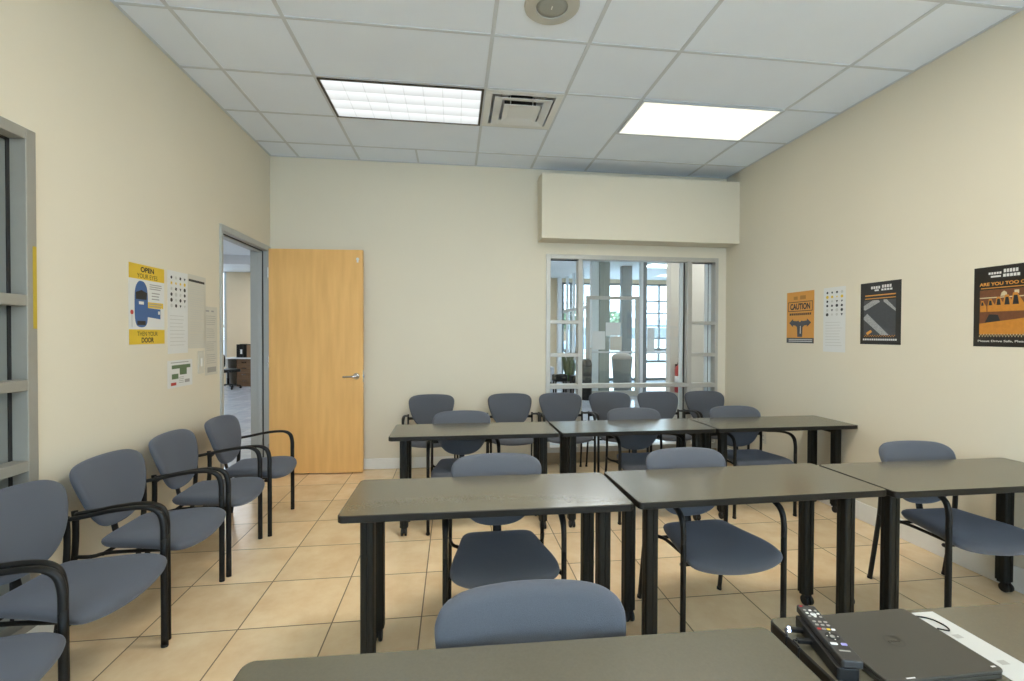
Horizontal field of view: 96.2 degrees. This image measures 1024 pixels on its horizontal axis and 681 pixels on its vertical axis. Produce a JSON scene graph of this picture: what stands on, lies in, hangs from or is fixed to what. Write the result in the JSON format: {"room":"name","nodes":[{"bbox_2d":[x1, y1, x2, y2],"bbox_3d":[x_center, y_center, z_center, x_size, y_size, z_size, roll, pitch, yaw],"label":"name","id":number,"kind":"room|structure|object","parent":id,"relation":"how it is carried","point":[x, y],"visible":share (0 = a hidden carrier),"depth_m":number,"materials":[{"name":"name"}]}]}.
{"room":"classroom","nodes":[
{"label":"classroom","id":0,"kind":"room"},
{"bbox_2d":[0,0,269,574],"bbox_3d":[-2.097,-0.279,0.960,0.150,3.400,7.640,0,1,-7],"label":"wall","id":1,"kind":"structure","parent":0,"point":[135,163],"depth_m":2.54,"materials":[{"name":"paint"}]},
{"bbox_2d":[0,116,39,636],"bbox_3d":[-2.124,0.193,1.415,0.112,2.245,1.338,0,1,-7],"label":"window","id":2,"kind":"structure","parent":1,"relation":"in","point":[19,457],"depth_m":2.02,"materials":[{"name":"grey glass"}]},
{"bbox_2d":[33,246,36,328],"bbox_3d":[-2.149,-0.238,2.068,0.001,0.370,0.018,0,1,-7],"label":"tape strip","id":3,"kind":"object","parent":2,"relation":"attached to","point":[34,247],"visible":1,"depth_m":2.06,"materials":[{"name":"plastic"}]},
{"bbox_2d":[27,552,159,632],"bbox_3d":[-1.956,1.370,0.473,0.014,0.115,6.595,0,1,-7],"label":"baseboard","id":4,"kind":"structure","parent":1,"relation":"attached to","point":[39,628],"depth_m":2.12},
{"bbox_2d":[128,262,164,344],"bbox_3d":[-2.259,-0.220,2.846,0.002,0.485,0.333,0,1,-7],"label":"poster","id":5,"kind":"object","parent":1,"relation":"attached to","point":[145,283],"visible":1,"depth_m":2.83,"materials":[{"name":"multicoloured paper"}]},
{"bbox_2d":[134,281,159,326],"bbox_3d":[-2.259,-0.222,2.849,0.001,0.282,0.243,0,1,-7],"label":"picture","id":6,"kind":"object","parent":5,"relation":"attached to","point":[146,293],"depth_m":2.84,"materials":[{"name":"blue"}]},
{"bbox_2d":[149,284,161,307],"bbox_3d":[-2.268,-0.282,2.920,0.001,0.141,0.131,0,1,-7],"label":"print","id":7,"kind":"object","parent":5,"relation":"attached to","point":[155,290],"depth_m":2.92,"materials":[{"name":"grey"}]},
{"bbox_2d":[167,270,187,353],"bbox_3d":[-2.300,-0.192,3.162,0.002,0.560,0.232,0,1,-7],"label":"paper sheet","id":8,"kind":"object","parent":1,"relation":"attached to","point":[177,282],"visible":1,"depth_m":3.15,"materials":[{"name":"white"}]},
{"bbox_2d":[170,276,185,345],"bbox_3d":[-2.299,-0.203,3.160,0.001,0.471,0.183,0,1,-7],"label":"print","id":9,"kind":"object","parent":8,"relation":"attached to","point":[171,304],"depth_m":3.14},
{"bbox_2d":[167,359,191,388],"bbox_3d":[-2.304,0.228,3.191,0.002,0.185,0.290,0,1,-7],"label":"paper sheet","id":10,"kind":"object","parent":1,"relation":"attached to","point":[179,372],"visible":1,"depth_m":3.18,"materials":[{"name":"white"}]},
{"bbox_2d":[171,361,189,382],"bbox_3d":[-2.303,0.222,3.191,0.001,0.148,0.220,0,1,-7],"label":"print","id":11,"kind":"object","parent":10,"relation":"attached to","point":[186,380],"depth_m":3.23},
{"bbox_2d":[188,274,205,347],"bbox_3d":[-2.329,-0.210,3.393,0.002,0.535,0.235,0,0,-7],"label":"paper sheet","id":12,"kind":"object","parent":1,"relation":"attached to","point":[196,284],"visible":1,"depth_m":3.39,"materials":[{"name":"beige"}]},
{"bbox_2d":[190,284,203,334],"bbox_3d":[-2.329,-0.191,3.397,0.001,0.425,0.187,0,0,-7],"label":"print","id":13,"kind":"object","parent":12,"relation":"attached to","point":[190,284],"depth_m":3.37},
{"bbox_2d":[198,351,203,373],"bbox_3d":[-2.331,0.163,3.442,0.010,0.170,0.076,0,1,-7],"label":"switch plate","id":14,"kind":"object","parent":1,"relation":"attached to","point":[200,353],"visible":1,"depth_m":3.43,"materials":[{"name":"beige plastic"}]},
{"bbox_2d":[205,306,216,375],"bbox_3d":[-2.355,0.002,3.595,0.002,0.530,0.185,0,1,-7],"label":"paper sheet","id":15,"kind":"object","parent":1,"relation":"attached to","point":[210,312],"visible":1,"depth_m":3.58,"materials":[{"name":"grey"}]},
{"bbox_2d":[219,223,270,478],"bbox_3d":[-2.512,0.212,4.226,0.180,2.335,1.017,0,1,-7],"label":"trim","id":16,"kind":"structure","parent":1,"relation":"attached to","point":[259,252],"depth_m":4.67,"materials":[{"name":"grey paint"}]},
{"bbox_2d":[267,249,363,473],"bbox_3d":[-2.011,0.215,4.724,0.963,2.295,0.169,0,1,-4],"label":"door","id":17,"kind":"structure","parent":1,"relation":"in","point":[315,360],"depth_m":4.70,"materials":[{"name":"brown wood"}]},
{"bbox_2d":[224,272,665,383],"bbox_3d":[-1.774,-0.340,13.985,18.000,3.200,0.200,0,1,-7],"label":"wall","id":18,"kind":"structure","parent":0,"point":[237,283],"depth_m":13.12,"materials":[{"name":"paint"}]},
{"bbox_2d":[224,272,226,366],"bbox_3d":[-8.872,-0.602,13.051,1.480,2.700,0.100,0,1,-7],"label":"window","id":19,"kind":"structure","parent":18,"relation":"in","point":[225,307],"depth_m":13.09,"materials":[{"name":"metal"}]},
{"bbox_2d":[563,269,585,374],"bbox_3d":[1.796,-0.313,12.825,0.070,3.200,3.000,0,1,-7],"label":"window","id":20,"kind":"structure","parent":18,"relation":"in","point":[573,309],"depth_m":13.10,"materials":[{"name":"white paint"}]},
{"bbox_2d":[562,282,665,380],"bbox_3d":[4.351,-0.268,14.732,5.660,3.080,0.100,0,1,-7],"label":"window","id":21,"kind":"structure","parent":18,"relation":"in","point":[658,313],"depth_m":14.68,"materials":[{"name":"white metal"}]},
{"bbox_2d":[223,239,666,279],"bbox_3d":[-0.720,-1.933,5.706,18.000,0.200,17.050,0,1,-7],"label":"ceiling","id":22,"kind":"structure","parent":0,"point":[559,269],"depth_m":12.17,"materials":[{"name":"white"}]},
{"bbox_2d":[223,255,249,265],"bbox_3d":[-6.322,-1.810,10.390,5.865,0.200,0.250,0,1,-7],"label":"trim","id":23,"kind":"structure","parent":22,"relation":"attached to","point":[228,260],"depth_m":10.29,"materials":[{"name":"white paint"}]},
{"bbox_2d":[647,263,666,267],"bbox_3d":[3.973,-1.885,11.619,1.200,0.012,0.590,0,1,-7],"label":"recessed light","id":24,"kind":"object","parent":22,"relation":"in","point":[651,265],"visible":0.27,"depth_m":11.53,"materials":[{"name":"metal"}]},
{"bbox_2d":[270,156,726,458],"bbox_3d":[-0.005,-0.324,5.152,5.355,3.400,0.150,0,1,-7],"label":"wall","id":25,"kind":"structure","parent":0,"point":[455,261],"depth_m":4.97,"materials":[{"name":"paint"}]},
{"bbox_2d":[364,454,532,469],"bbox_3d":[-1.097,1.317,4.952,2.845,0.115,0.014,0,1,-7],"label":"baseboard","id":26,"kind":"structure","parent":25,"relation":"attached to","point":[417,462],"depth_m":4.92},
{"bbox_2d":[545,254,718,452],"bbox_3d":[1.387,0.148,5.303,2.048,2.222,0.112,0,1,-7],"label":"window","id":27,"kind":"structure","parent":25,"relation":"in","point":[684,384],"depth_m":5.33,"materials":[{"name":"metal"}]},
{"bbox_2d":[547,448,716,463],"bbox_3d":[1.390,1.321,5.268,2.044,0.118,0.012,0,1,-7],"label":"trim","id":28,"kind":"structure","parent":25,"relation":"attached to","point":[551,457],"depth_m":5.20,"materials":[{"name":"beige tile"}]},
{"bbox_2d":[538,173,739,247],"bbox_3d":[1.416,-1.429,5.116,2.248,0.689,0.250,0,1,-7],"label":"soffit","id":29,"kind":"object","parent":25,"relation":"attached to","point":[572,208],"depth_m":4.99,"materials":[{"name":"paint"}]},
{"bbox_2d":[40,380,1023,680],"bbox_3d":[-0.732,1.416,5.747,18.000,0.100,17.050,0,1,-7],"label":"floor","id":30,"kind":"structure","parent":0,"point":[294,592],"depth_m":2.63,"materials":[{"name":"tile"}]},
{"bbox_2d":[0,566,68,680],"bbox_3d":[-1.692,1.012,1.280,0.565,0.817,0.545,0,1,-7],"label":"armchair","id":31,"kind":"object","parent":30,"relation":"on","point":[28,656],"visible":1,"depth_m":1.48,"materials":[{"name":"fabric"}]},
{"bbox_2d":[0,480,168,680],"bbox_3d":[-1.778,1.005,1.839,0.565,0.817,0.545,0,1,-4],"label":"armchair","id":32,"kind":"object","parent":30,"relation":"on","point":[34,518],"visible":0.84,"depth_m":1.85,"materials":[{"name":"fabric"}]},
{"bbox_2d":[69,449,225,639],"bbox_3d":[-1.854,0.998,2.388,0.565,0.817,0.545,0,1,-7],"label":"armchair","id":33,"kind":"object","parent":30,"relation":"on","point":[113,479],"visible":0.8,"depth_m":2.33,"materials":[{"name":"fabric"}]},
{"bbox_2d":[145,429,264,576],"bbox_3d":[-1.923,0.991,2.938,0.565,0.817,0.545,0,1,-10],"label":"armchair","id":34,"kind":"object","parent":30,"relation":"on","point":[174,451],"visible":0.81,"depth_m":2.86,"materials":[{"name":"grey fabric"}]},
{"bbox_2d":[224,356,241,389],"bbox_3d":[-7.444,0.801,12.001,0.601,0.929,0.574,1,1,24],"label":"office chair","id":35,"kind":"object","parent":30,"relation":"on","point":[227,370],"visible":0.51,"depth_m":11.97,"materials":[{"name":"black plastic"}]},
{"bbox_2d":[225,357,250,386],"bbox_3d":[-6.997,0.862,12.869,1.700,0.790,0.670,0,1,-7],"label":"desk","id":36,"kind":"object","parent":30,"relation":"on","point":[243,378],"visible":0.43,"depth_m":12.55,"materials":[{"name":"brown wood"}]},
{"bbox_2d":[243,344,250,357],"bbox_3d":[-7.359,0.286,12.750,0.080,0.360,0.280,0,1,-7],"label":"ring binder","id":37,"kind":"object","parent":36,"relation":"on","point":[244,345],"visible":0.72,"depth_m":12.61,"materials":[{"name":"black plastic"}]},
{"bbox_2d":[204,414,296,536],"bbox_3d":[-1.963,0.984,3.489,0.565,0.817,0.545,0,1,-9],"label":"armchair","id":38,"kind":"object","parent":30,"relation":"on","point":[222,431],"visible":0.91,"depth_m":3.42,"materials":[{"name":"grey fabric"}]},
{"bbox_2d":[402,394,458,457],"bbox_3d":[-0.804,0.974,4.557,0.545,0.817,0.565,0,1,-8],"label":"armchair","id":39,"kind":"object","parent":30,"relation":"on","point":[423,408],"visible":0.34,"depth_m":4.73,"materials":[{"name":"grey fabric"}]},
{"bbox_2d":[426,410,499,535],"bbox_3d":[-0.380,0.989,3.532,0.545,0.817,0.565,0,1,-8],"label":"armchair","id":40,"kind":"object","parent":30,"relation":"on","point":[461,448],"visible":0.48,"depth_m":3.69,"materials":[{"name":"grey fabric"}]},
{"bbox_2d":[388,422,558,535],"bbox_3d":[-0.283,1.029,3.446,1.200,0.735,0.455,0,1,-7],"label":"table","id":41,"kind":"object","parent":30,"relation":"on","point":[539,431],"visible":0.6,"depth_m":3.35,"materials":[{"name":"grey laminate"}]},
{"bbox_2d":[338,472,632,653],"bbox_3d":[-0.111,1.046,2.074,1.200,0.735,0.455,0,1,-7],"label":"table","id":42,"kind":"object","parent":30,"relation":"on","point":[373,503],"visible":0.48,"depth_m":2.00,"materials":[{"name":"laminate"}]},
{"bbox_2d":[442,453,566,606],"bbox_3d":[-0.054,1.006,2.168,0.545,0.817,0.565,0,1,-7],"label":"armchair","id":43,"kind":"object","parent":30,"relation":"on","point":[483,558],"visible":0.53,"depth_m":2.10,"materials":[{"name":"grey fabric"}]},
{"bbox_2d":[486,393,541,455],"bbox_3d":[-0.001,0.976,4.659,0.545,0.817,0.565,0,1,-7],"label":"armchair","id":44,"kind":"object","parent":30,"relation":"on","point":[503,407],"visible":0.48,"depth_m":4.83,"materials":[{"name":"grey fabric"}]},
{"bbox_2d":[233,627,821,680],"bbox_3d":[0.044,1.062,0.832,1.200,0.735,0.455,0,1,-6],"label":"table","id":45,"kind":"object","parent":30,"relation":"on","point":[741,654],"visible":1,"depth_m":0.99,"materials":[{"name":"laminate"}]},
{"bbox_2d":[434,579,625,648],"bbox_3d":[0.074,1.023,0.907,0.545,0.817,0.565,0,1,-7],"label":"armchair","id":46,"kind":"object","parent":30,"relation":"on","point":[536,610],"visible":0.52,"depth_m":1.12,"materials":[{"name":"grey fabric"}]},
{"bbox_2d":[552,374,567,392],"bbox_3d":[1.115,1.051,10.740,0.320,0.520,0.320,0,1,-7],"label":"stool","id":47,"kind":"object","parent":30,"relation":"on","point":[563,378],"visible":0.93,"depth_m":10.59,"materials":[{"name":"black plastic"}]},
{"bbox_2d":[552,374,567,381],"bbox_3d":[1.116,0.871,10.738,0.320,0.160,0.320,0,1,-7],"label":"cushion","id":48,"kind":"object","parent":47,"relation":"on","point":[555,377],"depth_m":10.59,"materials":[{"name":"black plastic"}]},
{"bbox_2d":[538,392,595,471],"bbox_3d":[0.544,0.977,4.728,0.545,0.817,0.565,0,1,-7],"label":"armchair","id":49,"kind":"object","parent":30,"relation":"on","point":[561,406],"visible":0.55,"depth_m":4.90,"materials":[{"name":"grey fabric"}]},
{"bbox_2d":[559,357,575,392],"bbox_3d":[1.413,0.794,11.425,0.670,1.018,0.656,0,1,-25],"label":"potted grass","id":50,"kind":"object","parent":30,"relation":"on","point":[568,365],"depth_m":11.28,"materials":[{"name":"green plant"}]},
{"bbox_2d":[582,359,591,399],"bbox_3d":[1.658,0.859,10.201,0.240,0.920,0.240,0,1,-7],"label":"bin","id":51,"kind":"object","parent":30,"relation":"on","point":[586,363],"visible":0.72,"depth_m":10.10,"materials":[{"name":"black plastic"}]},
{"bbox_2d":[585,392,648,471],"bbox_3d":[1.088,0.978,4.797,0.545,0.817,0.565,0,1,-7],"label":"armchair","id":52,"kind":"object","parent":30,"relation":"on","point":[601,403],"visible":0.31,"depth_m":4.98,"materials":[{"name":"grey fabric"}]},
{"bbox_2d":[611,353,632,390],"bbox_3d":[2.700,0.802,11.280,0.520,1.015,0.520,0,1,-7],"label":"litter bin","id":53,"kind":"object","parent":30,"relation":"on","point":[621,362],"visible":0.73,"depth_m":11.09,"materials":[{"name":"grey plastic"}]},
{"bbox_2d":[549,418,715,527],"bbox_3d":[0.921,1.031,3.607,1.202,0.735,0.455,0,1,-8],"label":"table","id":54,"kind":"object","parent":30,"relation":"on","point":[568,431],"visible":0.53,"depth_m":3.51,"materials":[{"name":"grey laminate"}]},
{"bbox_2d":[605,407,685,524],"bbox_3d":[1.058,0.991,3.715,0.545,0.817,0.565,0,1,-5],"label":"armchair","id":55,"kind":"object","parent":30,"relation":"on","point":[634,460],"visible":0.52,"depth_m":3.87,"materials":[{"name":"grey fabric"}]},
{"bbox_2d":[639,262,665,392],"bbox_3d":[3.541,-0.285,11.025,3.400,3.200,0.090,0,1,-7],"label":"window","id":56,"kind":"structure","parent":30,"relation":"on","point":[642,265],"depth_m":10.93,"materials":[{"name":"white paint"}]},
{"bbox_2d":[585,296,638,395],"bbox_3d":[2.378,0.134,10.848,1.290,2.360,0.100,0,1,-7],"label":"door","id":57,"kind":"structure","parent":56,"relation":"attached to","point":[588,352],"depth_m":10.85,"materials":[{"name":"metal"}]},
{"bbox_2d":[592,331,604,349],"bbox_3d":[2.045,-0.002,10.819,0.310,0.430,0.002,0,1,-7],"label":"paper notice","id":58,"kind":"object","parent":57,"relation":"attached to","point":[598,337],"visible":1,"depth_m":10.82,"materials":[{"name":"paper"}]},
{"bbox_2d":[606,322,620,335],"bbox_3d":[2.393,-0.272,10.860,0.360,0.310,0.002,0,1,-7],"label":"paper notice","id":59,"kind":"object","parent":57,"relation":"attached to","point":[612,328],"visible":1,"depth_m":10.86,"materials":[{"name":"paper"}]},
{"bbox_2d":[610,336,621,350],"bbox_3d":[2.456,0.073,10.873,0.290,0.340,0.002,0,1,-7],"label":"paper notice","id":60,"kind":"object","parent":57,"relation":"attached to","point":[615,341],"visible":1,"depth_m":10.87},
{"bbox_2d":[647,328,653,350],"bbox_3d":[3.320,-0.020,10.993,0.185,0.570,0.002,0,1,-7],"label":"paper notice","id":61,"kind":"object","parent":56,"relation":"attached to","point":[650,331],"visible":1,"depth_m":10.99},
{"bbox_2d":[637,391,699,451],"bbox_3d":[1.632,0.979,4.866,0.545,0.817,0.565,0,1,-7],"label":"armchair","id":62,"kind":"object","parent":30,"relation":"on","point":[665,403],"visible":0.38,"depth_m":5.05,"materials":[{"name":"grey fabric"}]},
{"bbox_2d":[637,447,786,631],"bbox_3d":[0.985,1.008,2.302,0.545,0.817,0.565,0,1,-10],"label":"armchair","id":63,"kind":"object","parent":30,"relation":"on","point":[711,546],"visible":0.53,"depth_m":2.17,"materials":[{"name":"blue fabric"}]},
{"bbox_2d":[683,391,749,448],"bbox_3d":[2.177,0.980,4.935,0.545,0.817,0.565,0,1,-7],"label":"armchair","id":64,"kind":"object","parent":30,"relation":"on","point":[702,402],"visible":0.24,"depth_m":5.12,"materials":[{"name":"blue fabric"}]},
{"bbox_2d":[604,463,885,634],"bbox_3d":[1.096,1.048,2.242,1.202,0.735,0.455,0,1,-8],"label":"table","id":65,"kind":"object","parent":30,"relation":"on","point":[649,491],"visible":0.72,"depth_m":2.20,"materials":[{"name":"laminate"}]},
{"bbox_2d":[710,406,796,518],"bbox_3d":[1.986,0.993,3.837,0.545,0.817,0.565,0,1,-6],"label":"armchair","id":66,"kind":"object","parent":30,"relation":"on","point":[742,457],"visible":0.59,"depth_m":3.88,"materials":[{"name":"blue fabric"}]},
{"bbox_2d":[689,415,857,518],"bbox_3d":[2.118,1.033,3.772,1.192,0.735,0.455,0,1,-8],"label":"table","id":67,"kind":"object","parent":30,"relation":"on","point":[723,425],"visible":0.48,"depth_m":3.72,"materials":[{"name":"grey laminate"}]},
{"bbox_2d":[771,603,1023,680],"bbox_3d":[1.256,1.064,0.986,1.202,0.735,0.455,0,1,-6],"label":"table","id":68,"kind":"object","parent":30,"relation":"on","point":[1001,626],"visible":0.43,"depth_m":1.11,"materials":[{"name":"grey laminate"}]},
{"bbox_2d":[796,615,859,680],"bbox_3d":[0.698,0.681,1.025,0.045,0.026,0.180,0,1,7],"label":"box","id":69,"kind":"object","parent":68,"relation":"on","point":[840,673],"visible":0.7,"depth_m":0.98,"materials":[{"name":"black plastic"}]},
{"bbox_2d":[784,626,802,646],"bbox_3d":[0.655,0.878,1.079,0.056,0.406,0.024,0,1,-20],"label":"cable","id":70,"kind":"object","parent":69,"relation":"attached to","point":[789,628],"visible":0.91,"depth_m":1.07,"materials":[{"name":"black plastic"}]},
{"bbox_2d":[793,637,811,657],"bbox_3d":[0.656,0.879,1.034,0.040,0.404,0.032,0,1,7],"label":"cable","id":71,"kind":"object","parent":69,"relation":"attached to","point":[808,641],"visible":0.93,"depth_m":1.04,"materials":[{"name":"black plastic"}]},
{"bbox_2d":[797,605,862,668],"bbox_3d":[0.708,0.659,1.032,0.042,0.018,0.196,0,1,7],"label":"remote control","id":72,"kind":"object","parent":69,"relation":"on","point":[837,646],"visible":1,"depth_m":1.01,"materials":[{"name":"black plastic"}]},
{"bbox_2d":[822,609,1002,680],"bbox_3d":[0.867,0.684,1.034,0.272,0.020,0.217,0,1,-7],"label":"laptop","id":73,"kind":"object","parent":68,"relation":"on","point":[892,644],"visible":0.77,"depth_m":1.00,"materials":[{"name":"black plastic"}]},
{"bbox_2d":[912,611,1023,680],"bbox_3d":[1.054,0.695,1.034,0.085,0.001,0.276,0,1,-7],"label":"paper sheet","id":74,"kind":"object","parent":68,"relation":"on","point":[1013,669],"visible":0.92,"depth_m":1.04,"materials":[{"name":"grey"}]},
{"bbox_2d":[916,615,949,630],"bbox_3d":[0.997,0.689,1.137,0.126,0.007,0.050,1,1,31],"label":"cable","id":75,"kind":"object","parent":74,"relation":"on","point":[916,615],"visible":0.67,"depth_m":1.12,"materials":[{"name":"black plastic"}]},
{"bbox_2d":[953,634,1009,664],"bbox_3d":[1.053,0.694,1.034,0.022,0.001,0.100,0,1,-7],"label":"print","id":76,"kind":"object","parent":74,"relation":"on","point":[966,640],"depth_m":1.03,"materials":[{"name":"grey"}]},
{"bbox_2d":[819,458,1023,609],"bbox_3d":[2.294,1.051,2.379,1.192,0.735,0.455,0,1,-7],"label":"table","id":77,"kind":"object","parent":30,"relation":"on","point":[1002,477],"visible":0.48,"depth_m":2.27,"materials":[{"name":"grey laminate"}]},
{"bbox_2d":[867,440,1023,607],"bbox_3d":[2.392,1.011,2.488,0.545,0.817,0.565,0,1,-5],"label":"armchair","id":78,"kind":"object","parent":30,"relation":"on","point":[964,530],"visible":0.58,"depth_m":2.42,"materials":[{"name":"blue fabric"}]},
{"bbox_2d":[556,278,561,373],"bbox_3d":[1.459,-0.331,14.211,0.130,3.200,0.155,0,1,-7],"label":"column","id":79,"kind":"structure","parent":0,"point":[559,280],"depth_m":14.14,"materials":[{"name":"white paint"}]},
{"bbox_2d":[114,0,1023,177],"bbox_3d":[0.490,-1.914,1.268,5.055,0.121,7.640,0,1,-7],"label":"ceiling","id":80,"kind":"structure","parent":0,"point":[828,31],"depth_m":3.08,"materials":[{"name":"tile"}]},
{"bbox_2d":[316,77,483,125],"bbox_3d":[-0.840,-1.881,3.650,1.200,0.012,0.590,0,1,-7],"label":"recessed light","id":81,"kind":"object","parent":80,"relation":"in","point":[359,99],"visible":1,"depth_m":3.61,"materials":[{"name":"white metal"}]},
{"bbox_2d":[481,89,563,129],"bbox_3d":[0.067,-1.908,3.764,0.600,0.105,0.600,0,1,-7],"label":"ceiling vent","id":82,"kind":"object","parent":80,"relation":"in","point":[502,108],"visible":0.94,"depth_m":3.73,"materials":[{"name":"metal"}]},
{"bbox_2d":[524,0,579,24],"bbox_3d":[0.223,-1.862,2.560,0.310,0.016,0.310,0,1,-7],"label":"ceiling speaker","id":83,"kind":"object","parent":80,"relation":"attached to","point":[545,12],"visible":1,"depth_m":2.58,"materials":[{"name":"white plastic"}]},
{"bbox_2d":[536,0,567,17],"bbox_3d":[0.223,-1.860,2.560,0.176,0.008,0.176,0,1,-7],"label":"grille","id":84,"kind":"object","parent":83,"relation":"attached to","point":[544,8],"depth_m":2.57,"materials":[{"name":"metal"}]},
{"bbox_2d":[110,0,1023,178],"bbox_3d":[0.490,-1.852,1.268,5.055,0.005,7.640,0,1,-7],"label":"grid","id":85,"kind":"object","parent":80,"relation":"attached to","point":[165,5],"visible":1,"depth_m":3.15,"materials":[{"name":"metal"}]},
{"bbox_2d":[617,100,783,140],"bbox_3d":[1.582,-1.877,3.952,1.200,0.012,0.590,0,1,-7],"label":"recessed light","id":86,"kind":"object","parent":80,"relation":"in","point":[650,118],"visible":1,"depth_m":3.91,"materials":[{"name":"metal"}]},
{"bbox_2d":[589,261,598,390],"bbox_3d":[1.981,-0.291,11.085,0.180,3.200,0.180,0,1,-7],"label":"column","id":87,"kind":"structure","parent":0,"point":[594,265],"depth_m":10.99,"materials":[{"name":"paint"}]},
{"bbox_2d":[598,262,609,390],"bbox_3d":[2.222,-0.290,11.135,0.270,3.200,0.140,0,1,-7],"label":"column","id":88,"kind":"structure","parent":0,"point":[604,267],"depth_m":11.08,"materials":[{"name":"paint"}]},
{"bbox_2d":[564,346,665,377],"bbox_3d":[1.466,0.673,67.888,140.000,0.100,105.700,0,1,-7],"label":"ground","id":89,"kind":"structure","parent":0,"point":[652,369],"depth_m":21.48,"materials":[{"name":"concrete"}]},
{"bbox_2d":[564,309,575,340],"bbox_3d":[5.017,-1.381,43.921,2.994,4.633,2.997,0,1,-7],"label":"tree","id":90,"kind":"object","parent":89,"relation":"on","point":[564,309],"visible":0.11,"depth_m":43.85,"materials":[{"name":"green plant"}]},
{"bbox_2d":[564,335,585,352],"bbox_3d":[5.979,0.296,37.052,4.191,1.450,1.800,0,1,-24],"label":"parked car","id":91,"kind":"object","parent":89,"relation":"on","point":[575,335],"visible":0.12,"depth_m":36.02,"materials":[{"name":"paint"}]},
{"bbox_2d":[564,299,665,311],"bbox_3d":[12.011,-0.622,27.208,18.000,3.570,4.000,1,1,35],"label":"canopy","id":92,"kind":"object","parent":89,"relation":"on","point":[614,305],"visible":0.03,"depth_m":28.52,"materials":[{"name":"white paint"}]},
{"bbox_2d":[610,311,619,322],"bbox_3d":[12.273,-1.475,53.964,2.766,4.620,3.004,0,1,-7],"label":"tree","id":93,"kind":"object","parent":89,"relation":"on","point":[617,318],"visible":0.29,"depth_m":53.30,"materials":[{"name":"green plant"}]},
{"bbox_2d":[575,317,665,345],"bbox_3d":[11.412,-1.307,68.973,52.800,3.900,10.800,0,1,-7],"label":"building","id":94,"kind":"object","parent":89,"relation":"on","point":[650,321],"visible":0.04,"depth_m":64.96,"materials":[{"name":"metal"}]},
{"bbox_2d":[620,266,631,389],"bbox_3d":[2.914,-0.296,11.757,0.260,3.200,0.200,0,1,-7],"label":"column","id":95,"kind":"structure","parent":0,"point":[625,271],"depth_m":11.65,"materials":[{"name":"paint"}]},
{"bbox_2d":[666,263,704,418],"bbox_3d":[5.226,-0.238,7.691,5.495,3.200,0.150,0,1,-7],"label":"wall partition","id":96,"kind":"structure","parent":0,"point":[672,281],"depth_m":7.32,"materials":[{"name":"paint"}]},
{"bbox_2d":[674,362,677,392],"bbox_3d":[2.627,0.553,7.211,0.156,0.523,0.169,0,1,-7],"label":"fire extinguisher","id":97,"kind":"object","parent":96,"relation":"attached to","point":[676,365],"visible":0.22,"depth_m":7.17,"materials":[{"name":"red metal"}]},
{"bbox_2d":[725,10,1023,568],"bbox_3d":[3.067,-0.270,1.615,0.150,3.400,7.640,0,1,-7],"label":"wall","id":98,"kind":"structure","parent":0,"point":[919,182],"depth_m":3.29,"materials":[{"name":"paint"}]},
{"bbox_2d":[787,290,813,342],"bbox_3d":[2.657,-0.213,4.237,0.002,0.475,0.335,0,1,-7],"label":"poster","id":99,"kind":"object","parent":98,"relation":"attached to","point":[800,305],"visible":1,"depth_m":4.23,"materials":[{"name":"orange paper"}]},
{"bbox_2d":[789,326,811,341],"bbox_3d":[2.656,-0.062,4.233,0.001,0.143,0.290,0,1,-7],"label":"print","id":100,"kind":"object","parent":99,"relation":"attached to","point":[800,326],"depth_m":4.23},
{"bbox_2d":[823,286,845,352],"bbox_3d":[2.705,-0.176,3.856,0.002,0.545,0.225,0,1,-7],"label":"paper sheet","id":101,"kind":"object","parent":98,"relation":"attached to","point":[834,310],"visible":1,"depth_m":3.85,"materials":[{"name":"white"}]},
{"bbox_2d":[825,290,842,345],"bbox_3d":[2.705,-0.187,3.856,0.001,0.461,0.179,0,1,-7],"label":"print","id":102,"kind":"object","parent":101,"relation":"attached to","point":[836,309],"depth_m":3.87},
{"bbox_2d":[727,447,1023,593],"bbox_3d":[2.980,1.360,1.625,0.014,0.140,7.640,0,1,-7],"label":"baseboard","id":103,"kind":"structure","parent":98,"relation":"attached to","point":[982,564],"depth_m":2.99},
{"bbox_2d":[860,279,901,344],"bbox_3d":[2.758,-0.205,3.442,0.002,0.470,0.330,0,1,-7],"label":"poster","id":104,"kind":"object","parent":98,"relation":"attached to","point":[880,314],"visible":1,"depth_m":3.43,"materials":[{"name":"black paper"}]},
{"bbox_2d":[863,284,896,340],"bbox_3d":[2.757,-0.208,3.445,0.001,0.415,0.275,0,1,-7],"label":"print","id":105,"kind":"object","parent":104,"relation":"attached to","point":[883,286],"depth_m":3.41},
{"bbox_2d":[864,298,895,334],"bbox_3d":[2.756,-0.173,3.447,0.001,0.265,0.260,0,1,-7],"label":"picture","id":106,"kind":"object","parent":104,"relation":"attached to","point":[881,313],"depth_m":3.42},
{"bbox_2d":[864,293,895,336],"bbox_3d":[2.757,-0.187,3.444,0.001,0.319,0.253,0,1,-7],"label":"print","id":107,"kind":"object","parent":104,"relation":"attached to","point":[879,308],"depth_m":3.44},
{"bbox_2d":[973,263,1023,346],"bbox_3d":[2.859,-0.200,2.641,0.002,0.475,0.360,0,1,-7],"label":"poster","id":108,"kind":"object","parent":98,"relation":"attached to","point":[998,290],"visible":1,"depth_m":2.69,"materials":[{"name":"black paper"}]},
{"bbox_2d":[979,287,1023,323],"bbox_3d":[2.859,-0.168,2.641,0.001,0.265,0.297,0,1,-7],"label":"picture","id":109,"kind":"object","parent":108,"relation":"attached to","point":[1003,315],"depth_m":2.68},
{"bbox_2d":[979,289,1023,336],"bbox_3d":[2.858,-0.155,2.642,0.001,0.270,0.297,0,1,-7],"label":"print","id":110,"kind":"object","parent":108,"relation":"attached to","point":[1001,311],"depth_m":2.68},
{"bbox_2d":[989,267,1019,277],"bbox_3d":[2.856,-0.393,2.665,0.001,0.045,0.153,0,1,-7],"label":"print","id":111,"kind":"object","parent":108,"relation":"attached to","point":[1018,273],"depth_m":2.65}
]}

